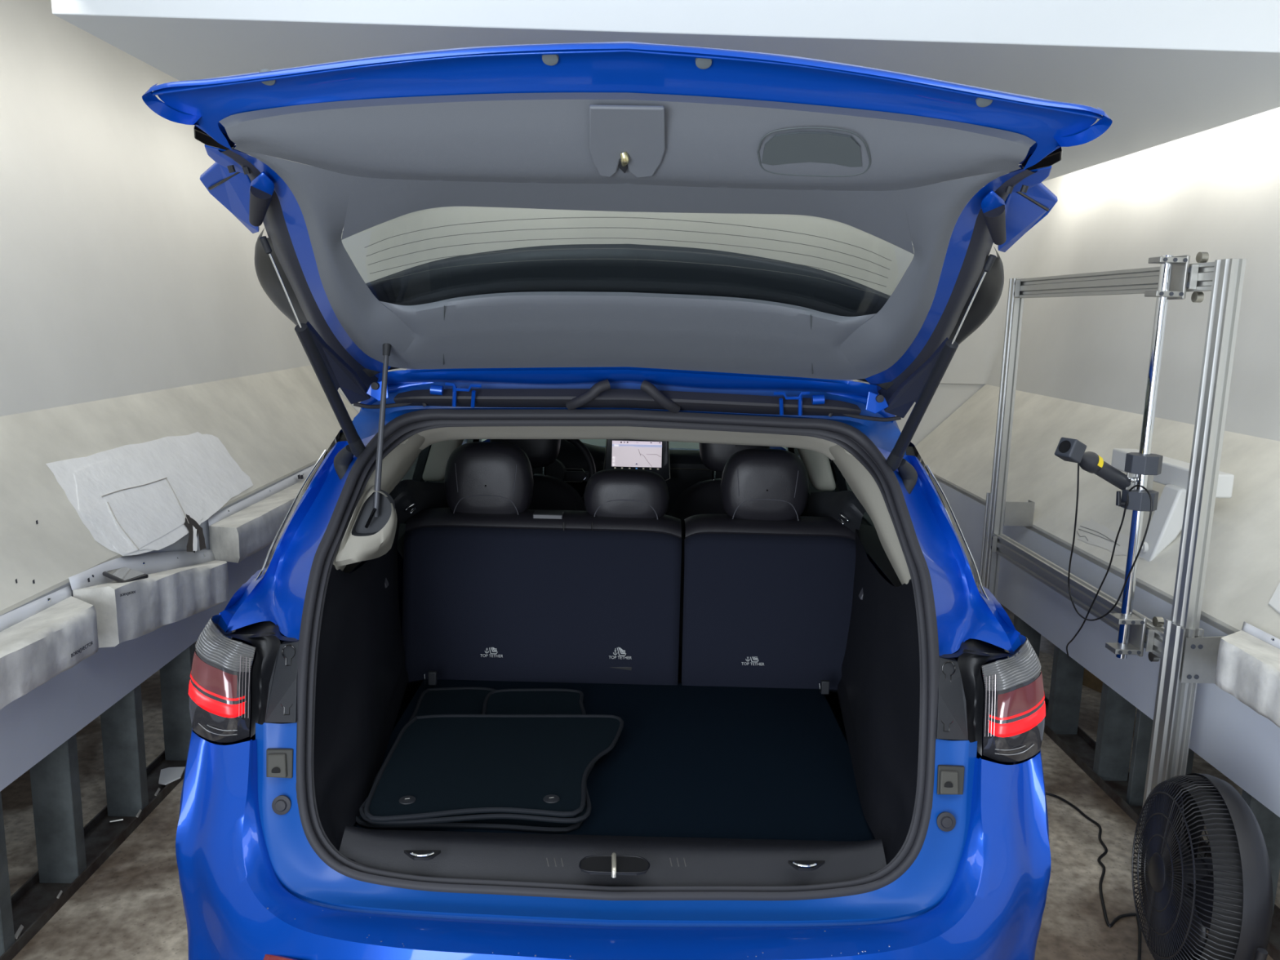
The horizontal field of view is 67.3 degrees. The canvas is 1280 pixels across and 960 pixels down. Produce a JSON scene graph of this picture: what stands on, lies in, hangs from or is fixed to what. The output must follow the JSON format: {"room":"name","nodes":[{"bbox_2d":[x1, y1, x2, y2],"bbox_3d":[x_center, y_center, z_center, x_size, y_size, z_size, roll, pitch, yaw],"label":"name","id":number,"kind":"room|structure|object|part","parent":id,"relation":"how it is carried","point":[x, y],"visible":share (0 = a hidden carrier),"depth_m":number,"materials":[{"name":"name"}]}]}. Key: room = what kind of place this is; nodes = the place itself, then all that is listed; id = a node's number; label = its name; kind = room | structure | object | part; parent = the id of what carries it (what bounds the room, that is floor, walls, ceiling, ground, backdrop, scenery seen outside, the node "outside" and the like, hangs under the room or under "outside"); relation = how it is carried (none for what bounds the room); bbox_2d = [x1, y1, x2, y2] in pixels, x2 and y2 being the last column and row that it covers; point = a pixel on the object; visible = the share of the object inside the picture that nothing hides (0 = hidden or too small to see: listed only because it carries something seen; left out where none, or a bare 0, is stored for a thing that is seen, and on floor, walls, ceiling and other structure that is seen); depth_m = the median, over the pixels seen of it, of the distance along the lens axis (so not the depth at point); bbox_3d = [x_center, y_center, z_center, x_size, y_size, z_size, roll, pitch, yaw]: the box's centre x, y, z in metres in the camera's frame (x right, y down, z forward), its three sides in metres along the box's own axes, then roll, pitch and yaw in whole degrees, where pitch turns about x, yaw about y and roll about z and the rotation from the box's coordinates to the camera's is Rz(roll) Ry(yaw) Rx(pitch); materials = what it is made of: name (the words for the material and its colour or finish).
{"room":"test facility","nodes":[
{"label":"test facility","id":0,"kind":"room"},
{"bbox_2d":[0,0,1279,441],"bbox_3d":[1.238,-1.005,2.018,7.471,2.144,9.636,1,10,0],"label":"wall","id":1,"kind":"structure","parent":0,"point":[122,273],"depth_m":4.34,"materials":[{"name":"white paint"}]},
{"bbox_2d":[0,364,358,616],"bbox_3d":[-1.787,0.273,1.873,0.466,0.522,8.860,1,10,-1],"label":"wall panel","id":2,"kind":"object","parent":1,"relation":"attached to","point":[84,486],"depth_m":3.50,"materials":[{"name":"paint"}]},
{"bbox_2d":[51,0,1279,182],"bbox_3d":[0.320,-1.981,4.043,4.052,0.955,2.856,1,10,0],"label":"ceiling","id":3,"kind":"structure","parent":1,"relation":"attached to","point":[1162,71],"depth_m":2.78,"materials":[{"name":"white paint"}]},
{"bbox_2d":[915,384,1279,639],"bbox_3d":[2.075,0.382,1.960,0.509,0.526,8.860,1,10,-1],"label":"wall panel","id":4,"kind":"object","parent":1,"relation":"attached to","point":[1242,574],"depth_m":4.04,"materials":[{"name":"white"}]},
{"bbox_2d":[1111,448,1234,561],"bbox_3d":[1.943,0.095,3.650,0.209,0.360,0.667,1,10,0],"label":"paper sheet","id":5,"kind":"object","parent":4,"relation":"on","point":[1166,523],"visible":0.46,"depth_m":3.47,"materials":[{"name":"white paper"}]},
{"bbox_2d":[1268,582,1279,613],"bbox_3d":[1.895,0.357,2.822,0.052,0.092,0.224,4,10,13],"label":"card","id":6,"kind":"object","parent":4,"relation":"on","point":[1274,602],"visible":1,"depth_m":2.87,"materials":[{"name":"white paper"}]},
{"bbox_2d":[0,601,1279,959],"bbox_3d":[0.164,1.312,2.716,8.717,0.001,10.282,1,10,0],"label":"floor","id":7,"kind":"structure","parent":0,"point":[131,907],"depth_m":3.06,"materials":[{"name":"concrete"}]},
{"bbox_2d":[0,750,186,959],"bbox_3d":[-1.752,1.331,2.229,0.142,0.034,8.400,1,10,-1],"label":"floor track","id":8,"kind":"object","parent":7,"relation":"on","point":[34,904],"visible":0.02,"depth_m":3.00,"materials":[{"name":"black metal"}]},
{"bbox_2d":[0,791,14,956],"bbox_3d":[-1.741,0.818,2.506,0.119,0.930,0.049,1,10,0],"label":"support post","id":9,"kind":"object","parent":8,"relation":"on","point":[6,926],"visible":1,"depth_m":2.56,"materials":[{"name":"grey metal"}]},
{"bbox_2d":[14,924,23,938],"bbox_3d":[-1.705,1.240,2.639,0.011,0.004,0.062,-1,10,-14],"label":"flake","id":10,"kind":"object","parent":8,"relation":"on","point":[21,927],"visible":1,"depth_m":2.63,"materials":[{"name":"beige"}]},
{"bbox_2d":[29,733,86,883],"bbox_3d":[-1.747,0.758,2.853,0.119,0.930,0.049,1,10,0],"label":"support post","id":11,"kind":"object","parent":8,"relation":"on","point":[55,780],"visible":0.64,"depth_m":2.88,"materials":[{"name":"grey metal"}]},
{"bbox_2d":[57,890,62,898],"bbox_3d":[-1.696,1.211,2.809,0.007,0.004,0.039,-1,10,-13],"label":"flake","id":12,"kind":"object","parent":8,"relation":"on","point":[60,891],"visible":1,"depth_m":2.81,"materials":[{"name":"beige"}]},
{"bbox_2d":[110,817,123,822],"bbox_3d":[-1.772,1.153,3.253,0.040,0.008,0.008,-3,11,-25],"label":"screw","id":13,"kind":"object","parent":8,"relation":"on","point":[117,820],"visible":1,"depth_m":3.25,"materials":[{"name":"silver metal"}]},
{"bbox_2d":[100,684,148,816],"bbox_3d":[-1.754,0.692,3.239,0.119,0.930,0.049,1,10,0],"label":"support post","id":14,"kind":"object","parent":8,"relation":"on","point":[122,723],"visible":0.48,"depth_m":3.26,"materials":[{"name":"grey metal"}]},
{"bbox_2d":[136,808,142,817],"bbox_3d":[-1.702,1.132,3.265,0.008,0.004,0.052,-1,10,-12],"label":"flake","id":15,"kind":"object","parent":8,"relation":"on","point":[140,810],"visible":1,"depth_m":3.26,"materials":[{"name":"beige"}]},
{"bbox_2d":[154,787,159,795],"bbox_3d":[-1.712,1.107,3.411,0.008,0.004,0.056,-1,10,-11],"label":"flake","id":16,"kind":"object","parent":8,"relation":"on","point":[158,788],"visible":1,"depth_m":3.40,"materials":[{"name":"beige"}]},
{"bbox_2d":[158,766,185,785],"bbox_3d":[-1.728,1.087,3.531,0.082,0.006,0.131,-1,10,-14],"label":"chip","id":17,"kind":"object","parent":8,"relation":"on","point":[169,775],"visible":1,"depth_m":3.53,"materials":[{"name":"white metal"}]},
{"bbox_2d":[160,642,195,760],"bbox_3d":[-1.762,0.620,3.653,0.119,0.930,0.049,1,10,0],"label":"support post","id":18,"kind":"object","parent":8,"relation":"on","point":[175,676],"visible":0.31,"depth_m":3.67,"materials":[{"name":"grey metal"}]},
{"bbox_2d":[142,41,1112,959],"bbox_3d":[-0.048,0.032,3.746,1.887,2.166,4.387,1,10,0],"label":"car","id":19,"kind":"object","parent":7,"relation":"on","point":[828,746],"visible":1,"depth_m":2.06,"materials":[{"name":"blue metal"}]},
{"bbox_2d":[193,124,246,173],"bbox_3d":[-0.746,-0.596,1.728,0.080,0.074,0.123,1,10,0],"label":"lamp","id":20,"kind":"object","parent":19,"relation":"attached to","point":[228,157],"depth_m":1.72,"materials":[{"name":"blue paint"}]},
{"bbox_2d":[188,614,255,742],"bbox_3d":[-0.874,0.401,2.080,0.130,0.256,0.244,1,10,0],"label":"tail lamp","id":21,"kind":"object","parent":19,"relation":"attached to","point":[220,686],"depth_m":1.99,"materials":[{"name":"red plastic"}]},
{"bbox_2d":[224,621,298,737],"bbox_3d":[-0.820,0.425,2.073,0.179,0.202,0.124,8,12,35],"label":"trim panel","id":22,"kind":"object","parent":19,"relation":"attached to","point":[275,671],"depth_m":2.01,"materials":[{"name":"black plastic"}]},
{"bbox_3d":[-0.700,-0.537,1.775,0.036,0.051,0.101,-8,14,-44],"label":"boot seat","id":23,"kind":"part","parent":19,"relation":"part of","materials":[{"name":"blue paint"}]},
{"bbox_2d":[259,235,271,253],"bbox_3d":[-0.745,-0.468,1.913,0.014,0.035,0.026,7,11,30],"label":"socket","id":24,"kind":"object","parent":19,"relation":"attached to","point":[264,240],"depth_m":1.91,"materials":[{"name":"black plastic"}]},
{"bbox_3d":[-0.727,-0.395,1.960,0.004,0.168,0.085,7,11,30],"label":"strut rod","id":25,"kind":"part","parent":19,"relation":"part of","materials":[{"name":"silver metal"}]},
{"bbox_3d":[-0.718,-0.409,2.116,0.126,0.510,0.751,1,10,0],"label":"gate panel","id":26,"kind":"part","parent":19,"relation":"part of","materials":[{"name":"grey"}]},
{"bbox_3d":[-0.811,0.009,2.510,0.150,0.410,0.638,1,10,0],"label":"quarter moulding","id":27,"kind":"part","parent":19,"relation":"part of","materials":[{"name":"black"}]},
{"bbox_3d":[-0.676,-0.418,2.051,0.105,0.448,0.689,2,10,5],"label":"gate frame","id":28,"kind":"part","parent":19,"relation":"part of","materials":[{"name":"blue paint"}]},
{"bbox_2d":[346,435,364,457],"bbox_3d":[-0.675,-0.080,2.291,0.036,0.063,0.059,1,10,0],"label":"socket","id":29,"kind":"object","parent":19,"relation":"attached to","point":[356,446],"depth_m":2.28,"materials":[{"name":"black plastic"}]},
{"bbox_3d":[-0.688,0.413,2.428,0.109,0.524,1.123,0,10,-7],"label":"cargo trim","id":30,"kind":"part","parent":19,"relation":"part of","materials":[{"name":"black plastic"}]},
{"bbox_2d":[364,507,376,528],"bbox_3d":[-0.613,0.087,2.190,0.040,0.051,0.011,9,12,36],"label":"slot","id":31,"kind":"object","parent":19,"relation":"attached to","point":[368,524],"depth_m":2.20,"materials":[{"name":"black plastic"}]},
{"bbox_3d":[-0.639,-0.219,2.343,0.055,0.054,0.006,1,10,0],"label":"hinge plate","id":32,"kind":"part","parent":19,"relation":"part of","materials":[{"name":"blue paint"}]},
{"bbox_3d":[-0.623,0.039,2.385,0.127,0.310,0.483,2,10,5],"label":"pillar trim","id":33,"kind":"part","parent":19,"relation":"part of","materials":[{"name":"grey plastic"}]},
{"bbox_2d":[382,342,391,355],"bbox_3d":[-0.582,-0.308,2.214,0.022,0.045,0.026,1,10,0],"label":"socket","id":34,"kind":"object","parent":19,"relation":"attached to","point":[386,346],"depth_m":2.21,"materials":[{"name":"black plastic"}]},
{"bbox_3d":[-0.679,0.083,2.847,0.033,0.032,0.023,1,10,0],"label":"door handle","id":35,"kind":"part","parent":19,"relation":"part of","materials":[{"name":"silver metal"}]},
{"bbox_3d":[-0.686,0.092,2.974,0.064,0.227,0.390,3,10,9],"label":"door","id":36,"kind":"part","parent":19,"relation":"part of","materials":[{"name":"black plastic"}]},
{"bbox_2d":[404,849,440,860],"bbox_3d":[-0.432,0.741,1.897,0.073,0.006,0.027,1,10,-3],"label":"hook","id":37,"kind":"object","parent":19,"relation":"on","point":[415,855],"depth_m":1.89,"materials":[{"name":"silver metal"}]},
{"bbox_2d":[355,686,582,832],"bbox_3d":[-0.376,0.677,2.425,0.507,0.012,0.777,1,10,0],"label":"mat","id":38,"kind":"object","parent":19,"relation":"on","point":[468,700],"visible":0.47,"depth_m":2.62,"materials":[{"name":"black carpet"}]},
{"bbox_2d":[359,762,595,825],"bbox_3d":[-0.352,0.679,2.269,0.500,0.012,0.524,1,10,0],"label":"mat","id":39,"kind":"object","parent":38,"relation":"on","point":[583,815],"visible":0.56,"depth_m":2.04,"materials":[{"name":"black carpet"}]},
{"bbox_2d":[364,714,623,822],"bbox_3d":[-0.323,0.666,2.272,0.561,0.013,0.554,1,10,0],"label":"mat","id":40,"kind":"object","parent":39,"relation":"on","point":[437,765],"visible":1,"depth_m":2.25,"materials":[{"name":"black carpet"}]},
{"bbox_2d":[481,688,586,714],"bbox_3d":[-0.283,0.643,2.563,0.282,0.012,0.434,0,10,-6],"label":"mat","id":41,"kind":"object","parent":38,"relation":"on","point":[532,700],"visible":0.42,"depth_m":2.69,"materials":[{"name":"black carpet"}]},
{"bbox_3d":[-0.296,0.396,2.896,0.834,0.496,0.097,1,10,0],"label":"seat","id":42,"kind":"part","parent":19,"relation":"part of","materials":[{"name":"black fabric"}]},
{"bbox_3d":[-0.347,-0.030,3.497,0.014,0.090,0.013,1,10,0],"label":"post","id":43,"kind":"part","parent":19,"relation":"part of","materials":[{"name":"silver metal"}]},
{"bbox_3d":[-0.425,0.262,3.467,0.502,0.546,0.381,1,10,0],"label":"seat","id":44,"kind":"part","parent":19,"relation":"part of","materials":[{"name":"black leather"}]},
{"bbox_3d":[-0.258,-0.018,3.837,0.098,0.055,0.023,1,10,0],"label":"spoke trim","id":45,"kind":"part","parent":19,"relation":"part of","materials":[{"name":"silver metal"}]},
{"bbox_3d":[-0.055,0.762,1.966,1.140,0.071,0.135,1,10,0],"label":"load sill","id":46,"kind":"part","parent":19,"relation":"part of","materials":[{"name":"black plastic"}]},
{"bbox_3d":[-0.021,-0.607,1.558,1.565,0.137,0.222,1,10,0],"label":"gate frame","id":47,"kind":"part","parent":19,"relation":"part of","materials":[{"name":"blue paint"}]},
{"bbox_3d":[-0.025,-0.437,1.930,1.375,0.494,0.735,1,10,0],"label":"gate trim","id":48,"kind":"part","parent":19,"relation":"part of","materials":[{"name":"grey plastic"}]},
{"bbox_3d":[-0.012,-0.087,3.941,0.281,0.179,0.004,1,10,0],"label":"screen frame","id":49,"kind":"part","parent":19,"relation":"part of","materials":[{"name":"black plastic"}]},
{"bbox_3d":[0.290,-0.043,4.050,0.750,0.010,0.006,1,10,0],"label":"dash trim","id":50,"kind":"part","parent":19,"relation":"part of","materials":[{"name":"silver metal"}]},
{"bbox_3d":[0.331,0.281,3.467,0.502,0.546,0.381,1,10,0],"label":"seat","id":51,"kind":"part","parent":19,"relation":"part of","materials":[{"name":"black leather"}]},
{"bbox_3d":[0.268,-0.014,3.497,0.014,0.090,0.013,1,10,0],"label":"post","id":52,"kind":"part","parent":19,"relation":"part of","materials":[{"name":"silver metal"}]},
{"bbox_3d":[0.392,0.413,2.896,0.532,0.495,0.097,1,10,0],"label":"seat","id":53,"kind":"part","parent":19,"relation":"part of","materials":[{"name":"black fabric"}]},
{"bbox_2d":[787,860,825,871],"bbox_3d":[0.331,0.760,1.895,0.074,0.006,0.026,1,10,-3],"label":"hook","id":54,"kind":"object","parent":19,"relation":"on","point":[800,865],"depth_m":1.89,"materials":[{"name":"silver metal"}]},
{"bbox_3d":[0.609,0.124,2.974,0.064,0.227,0.390,0,10,-9],"label":"door","id":55,"kind":"part","parent":19,"relation":"part of","materials":[{"name":"black plastic"}]},
{"bbox_3d":[0.603,0.115,2.847,0.033,0.032,0.023,1,10,0],"label":"door handle","id":56,"kind":"part","parent":19,"relation":"part of","materials":[{"name":"silver metal"}]},
{"bbox_3d":[0.549,0.069,2.385,0.127,0.310,0.483,1,10,-5],"label":"pillar trim","id":57,"kind":"part","parent":19,"relation":"part of","materials":[{"name":"grey plastic"}]},
{"bbox_3d":[0.578,-0.188,2.343,0.055,0.054,0.006,1,10,0],"label":"hinge plate","id":58,"kind":"part","parent":19,"relation":"part of","materials":[{"name":"blue paint"}]},
{"bbox_3d":[0.595,0.446,2.428,0.108,0.524,1.123,3,10,7],"label":"cargo trim","id":59,"kind":"part","parent":19,"relation":"part of","materials":[{"name":"black plastic"}]},
{"bbox_2d":[886,448,904,471],"bbox_3d":[0.607,-0.048,2.291,0.036,0.063,0.059,1,10,0],"label":"socket","id":60,"kind":"object","parent":19,"relation":"attached to","point":[895,460],"depth_m":2.28,"materials":[{"name":"black plastic"}]},
{"bbox_3d":[0.738,0.048,2.510,0.150,0.410,0.638,1,10,0],"label":"quarter moulding","id":61,"kind":"part","parent":19,"relation":"part of","materials":[{"name":"black"}]},
{"bbox_3d":[0.625,-0.385,2.051,0.105,0.448,0.689,1,10,-5],"label":"gate frame","id":62,"kind":"part","parent":19,"relation":"part of","materials":[{"name":"blue paint"}]},
{"bbox_3d":[0.667,-0.374,2.116,0.126,0.510,0.751,1,10,0],"label":"gate panel","id":63,"kind":"part","parent":19,"relation":"part of","materials":[{"name":"grey"}]},
{"bbox_3d":[0.674,-0.360,1.960,0.004,0.168,0.085,-4,11,-30],"label":"strut rod","id":64,"kind":"part","parent":19,"relation":"part of","materials":[{"name":"silver metal"}]},
{"bbox_2d":[935,639,1013,755],"bbox_3d":[0.712,0.466,2.057,0.200,0.202,0.184,1,10,0],"label":"trim panel","id":65,"kind":"object","parent":19,"relation":"attached to","point":[959,686],"depth_m":2.01,"materials":[{"name":"black plastic"}]},
{"bbox_2d":[983,253,996,271],"bbox_3d":[0.696,-0.431,1.913,0.014,0.035,0.026,-4,11,-30],"label":"socket","id":66,"kind":"object","parent":19,"relation":"attached to","point":[991,259],"depth_m":1.91,"materials":[{"name":"black plastic"}]},
{"bbox_3d":[0.655,-0.503,1.775,0.101,0.051,0.036,-8,14,-44],"label":"boot seat","id":67,"kind":"part","parent":19,"relation":"part of","materials":[{"name":"blue paint"}]},
{"bbox_2d":[981,634,1045,762],"bbox_3d":[0.782,0.443,2.080,0.130,0.256,0.244,1,10,0],"label":"tail lamp","id":68,"kind":"object","parent":19,"relation":"attached to","point":[1015,713],"depth_m":1.99,"materials":[{"name":"red plastic"}]},
{"bbox_2d":[1008,146,1062,192],"bbox_3d":[0.704,-0.559,1.728,0.080,0.074,0.123,1,10,0],"label":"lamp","id":69,"kind":"object","parent":19,"relation":"attached to","point":[1028,177],"depth_m":1.72,"materials":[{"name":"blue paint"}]},
{"bbox_2d":[1082,667,1102,693],"bbox_3d":[2.229,0.966,4.761,0.090,0.090,0.240,-3,11,-23],"label":"wood block","id":70,"kind":"object","parent":7,"relation":"on","point":[1090,680],"visible":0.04,"depth_m":4.70,"materials":[{"name":"brown wood"}]},
{"bbox_2d":[1045,792,1141,959],"bbox_3d":[1.502,1.257,3.112,0.182,0.039,1.079,3,10,7],"label":"power cord","id":71,"kind":"object","parent":7,"relation":"on","point":[1105,852],"visible":0.94,"depth_m":3.03,"materials":[{"name":"black plastic"}]},
{"bbox_2d":[978,252,1246,877],"bbox_3d":[1.680,0.180,3.633,0.298,1.954,1.625,1,10,0],"label":"rig","id":72,"kind":"object","parent":7,"relation":"on","point":[1188,658],"visible":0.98,"depth_m":2.95,"materials":[{"name":"grey metal"}]},
{"bbox_3d":[1.626,0.068,4.364,0.042,1.925,0.081,1,10,0],"label":"post","id":73,"kind":"part","parent":72,"relation":"part of","materials":[{"name":"silver metal"}]},
{"bbox_3d":[1.710,0.148,4.363,0.130,0.110,0.065,1,10,0],"label":"mounting plate","id":74,"kind":"part","parent":72,"relation":"part of","materials":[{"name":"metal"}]},
{"bbox_3d":[1.634,0.402,3.663,0.040,0.080,1.415,1,10,-1],"label":"rail","id":75,"kind":"part","parent":72,"relation":"part of","materials":[{"name":"silver metal"}]},
{"bbox_2d":[1066,502,1127,657],"bbox_3d":[1.605,0.393,3.458,0.055,0.794,0.835,4,10,17],"label":"cable","id":76,"kind":"object","parent":72,"relation":"hanging from","point":[1126,504],"visible":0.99,"depth_m":3.20,"materials":[{"name":"black plastic"}]},
{"bbox_2d":[1054,437,1163,511],"bbox_3d":[1.441,-0.021,2.987,0.393,0.231,0.116,-2,10,-18],"label":"scanner","id":77,"kind":"object","parent":72,"relation":"attached to","point":[1070,450],"visible":0.95,"depth_m":2.99,"materials":[{"name":"grey plastic"}]},
{"bbox_2d":[1067,462,1152,621],"bbox_3d":[1.451,0.209,3.163,0.204,0.590,0.502,1,10,0],"label":"cable","id":78,"kind":"object","parent":77,"relation":"hanging from","point":[1077,482],"visible":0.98,"depth_m":3.04,"materials":[{"name":"black plastic"}]},
{"bbox_3d":[1.512,0.059,3.018,0.036,0.048,0.016,1,10,0],"label":"clamp lever","id":79,"kind":"part","parent":77,"relation":"part of","materials":[{"name":"black"}]},
{"bbox_3d":[1.581,0.003,3.042,0.084,0.115,0.008,1,10,-1],"label":"mounting plate","id":80,"kind":"part","parent":77,"relation":"part of","materials":[{"name":"metal"}]},
{"bbox_3d":[1.609,0.496,3.115,0.012,0.130,0.090,1,10,-1],"label":"carriage plate","id":81,"kind":"part","parent":72,"relation":"part of","materials":[{"name":"metal"}]},
{"bbox_3d":[1.637,-0.615,2.924,0.012,0.130,0.090,1,10,-1],"label":"carriage plate","id":82,"kind":"part","parent":72,"relation":"part of","materials":[{"name":"metal"}]},
{"bbox_3d":[1.723,0.531,2.909,0.194,0.152,0.073,1,10,0],"label":"mounting plate","id":83,"kind":"part","parent":72,"relation":"part of","materials":[{"name":"metal"}]},
{"bbox_3d":[1.652,0.322,2.891,0.042,1.925,0.081,1,10,0],"label":"post","id":84,"kind":"part","parent":72,"relation":"part of","materials":[{"name":"silver metal"}]},
{"bbox_2d":[1044,696,1279,959],"bbox_3d":[1.867,1.408,2.306,0.142,0.034,8.400,1,10,-1],"label":"floor track","id":85,"kind":"object","parent":7,"relation":"on","point":[1080,748],"visible":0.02,"depth_m":3.72,"materials":[{"name":"black metal"}]},
{"bbox_2d":[1013,614,1040,657],"bbox_3d":[1.831,0.607,4.521,0.119,0.840,0.044,1,10,0],"label":"support post","id":86,"kind":"object","parent":85,"relation":"on","point":[1033,636],"visible":0.12,"depth_m":4.52,"materials":[{"name":"grey metal"}]},
{"bbox_2d":[1046,644,1084,734],"bbox_3d":[1.838,0.680,4.097,0.119,0.840,0.044,1,10,0],"label":"support post","id":87,"kind":"object","parent":85,"relation":"on","point":[1067,674],"visible":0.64,"depth_m":4.12,"materials":[{"name":"grey metal"}]},
{"bbox_2d":[1093,682,1136,781],"bbox_3d":[1.846,0.751,3.683,0.119,0.840,0.044,1,10,0],"label":"support post","id":88,"kind":"object","parent":85,"relation":"on","point":[1117,714],"visible":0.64,"depth_m":3.71,"materials":[{"name":"grey metal"}]},
{"bbox_2d":[1125,708,1152,805],"bbox_3d":[1.874,0.796,3.490,0.120,0.830,0.024,1,10,-1],"label":"support post","id":89,"kind":"object","parent":85,"relation":"on","point":[1144,724],"visible":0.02,"depth_m":3.52,"materials":[{"name":"grey metal"}]},
{"bbox_2d":[1185,747,1194,775],"bbox_3d":[1.852,0.816,3.308,0.119,0.840,0.044,1,10,0],"label":"support post","id":90,"kind":"object","parent":85,"relation":"on","point":[1190,756],"visible":0.02,"depth_m":3.31,"materials":[{"name":"grey metal"}]},
{"bbox_2d":[1241,789,1279,913],"bbox_3d":[1.860,0.896,2.846,0.119,0.840,0.044,1,10,0],"label":"support post","id":91,"kind":"object","parent":85,"relation":"on","point":[1268,822],"visible":0.21,"depth_m":2.85,"materials":[{"name":"grey metal"}]},
{"bbox_2d":[1131,773,1272,959],"bbox_3d":[1.492,1.078,2.545,0.267,0.600,0.626,3,10,11],"label":"floor fan","id":92,"kind":"object","parent":7,"relation":"on","point":[1228,894],"visible":1,"depth_m":2.42,"materials":[{"name":"black plastic"}]},
{"bbox_3d":[1.488,0.929,2.622,0.061,0.203,0.187,4,10,17],"label":"blade","id":93,"kind":"part","parent":92,"relation":"part of","materials":[{"name":"black plastic"}]},
{"bbox_3d":[1.438,1.174,2.577,0.045,0.186,0.200,-2,10,-17],"label":"blade","id":94,"kind":"part","parent":92,"relation":"part of","materials":[{"name":"black plastic"}]},
{"bbox_3d":[1.438,1.014,2.395,0.075,0.169,0.198,3,10,10],"label":"blade","id":95,"kind":"part","parent":92,"relation":"part of","materials":[{"name":"black plastic"}]},
{"bbox_3d":[1.527,1.057,2.517,0.116,0.129,0.130,3,10,10],"label":"motor","id":96,"kind":"part","parent":92,"relation":"part of","materials":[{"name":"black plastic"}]},
{"bbox_2d":[337,368,984,448],"bbox_3d":[0.068,-0.054,6.358,5.152,1.450,0.001,1,10,-1],"label":"wall","id":97,"kind":"structure","parent":0,"point":[947,398],"depth_m":6.32,"materials":[{"name":"beige paint"}]},
{"bbox_2d":[0,585,98,709],"bbox_3d":[-1.560,0.450,2.388,0.223,0.181,0.876,1,10,0],"label":"pad","id":98,"kind":"object","parent":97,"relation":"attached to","point":[45,637],"visible":1,"depth_m":2.44,"materials":[{"name":"white fabric"}]},
{"bbox_2d":[71,641,93,657],"bbox_3d":[-1.452,0.441,2.502,0.001,0.013,0.101,1,10,-1],"label":"print","id":99,"kind":"object","parent":98,"relation":"attached to","point":[78,649],"depth_m":2.51,"materials":[{"name":"black paint"}]},
{"bbox_2d":[68,549,229,648],"bbox_3d":[-1.559,0.373,3.252,0.235,0.322,0.973,1,10,0],"label":"pad","id":100,"kind":"object","parent":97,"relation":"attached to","point":[179,585],"visible":0.97,"depth_m":3.00,"materials":[{"name":"white fabric"}]},
{"bbox_2d":[102,567,148,582],"bbox_3d":[-1.575,0.294,2.942,0.169,0.014,0.089,8,12,34],"label":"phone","id":101,"kind":"object","parent":100,"relation":"on","point":[123,575],"visible":0.94,"depth_m":2.93,"materials":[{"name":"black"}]},
{"bbox_2d":[120,590,135,596],"bbox_3d":[-1.492,0.331,2.801,0.001,0.017,0.068,3,10,6],"label":"print","id":102,"kind":"object","parent":100,"relation":"attached to","point":[122,593],"depth_m":2.81,"materials":[{"name":"black paint"}]},
{"bbox_2d":[0,461,319,791],"bbox_3d":[-1.664,0.679,1.946,0.015,0.458,8.860,1,10,-1],"label":"beam","id":103,"kind":"structure","parent":97,"relation":"attached to","point":[36,723],"depth_m":2.94,"materials":[{"name":"grey metal"}]},
{"bbox_2d":[207,463,318,563],"bbox_3d":[-1.599,0.087,4.605,0.206,0.184,2.129,1,10,-1],"label":"pad","id":104,"kind":"object","parent":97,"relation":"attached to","point":[246,527],"visible":0.55,"depth_m":3.82,"materials":[{"name":"white fabric"}]},
{"bbox_2d":[933,476,1279,817],"bbox_3d":[1.817,0.836,2.034,0.015,0.443,8.860,1,10,-1],"label":"trim","id":105,"kind":"structure","parent":97,"relation":"attached to","point":[1241,743],"depth_m":3.58,"materials":[{"name":"grey metal"}]},
{"bbox_2d":[1214,621,1279,728],"bbox_3d":[1.706,0.552,2.537,0.198,0.165,0.691,1,10,0],"label":"pad","id":106,"kind":"object","parent":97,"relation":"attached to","point":[1248,664],"visible":1,"depth_m":2.59,"materials":[{"name":"white fabric"}]}
]}

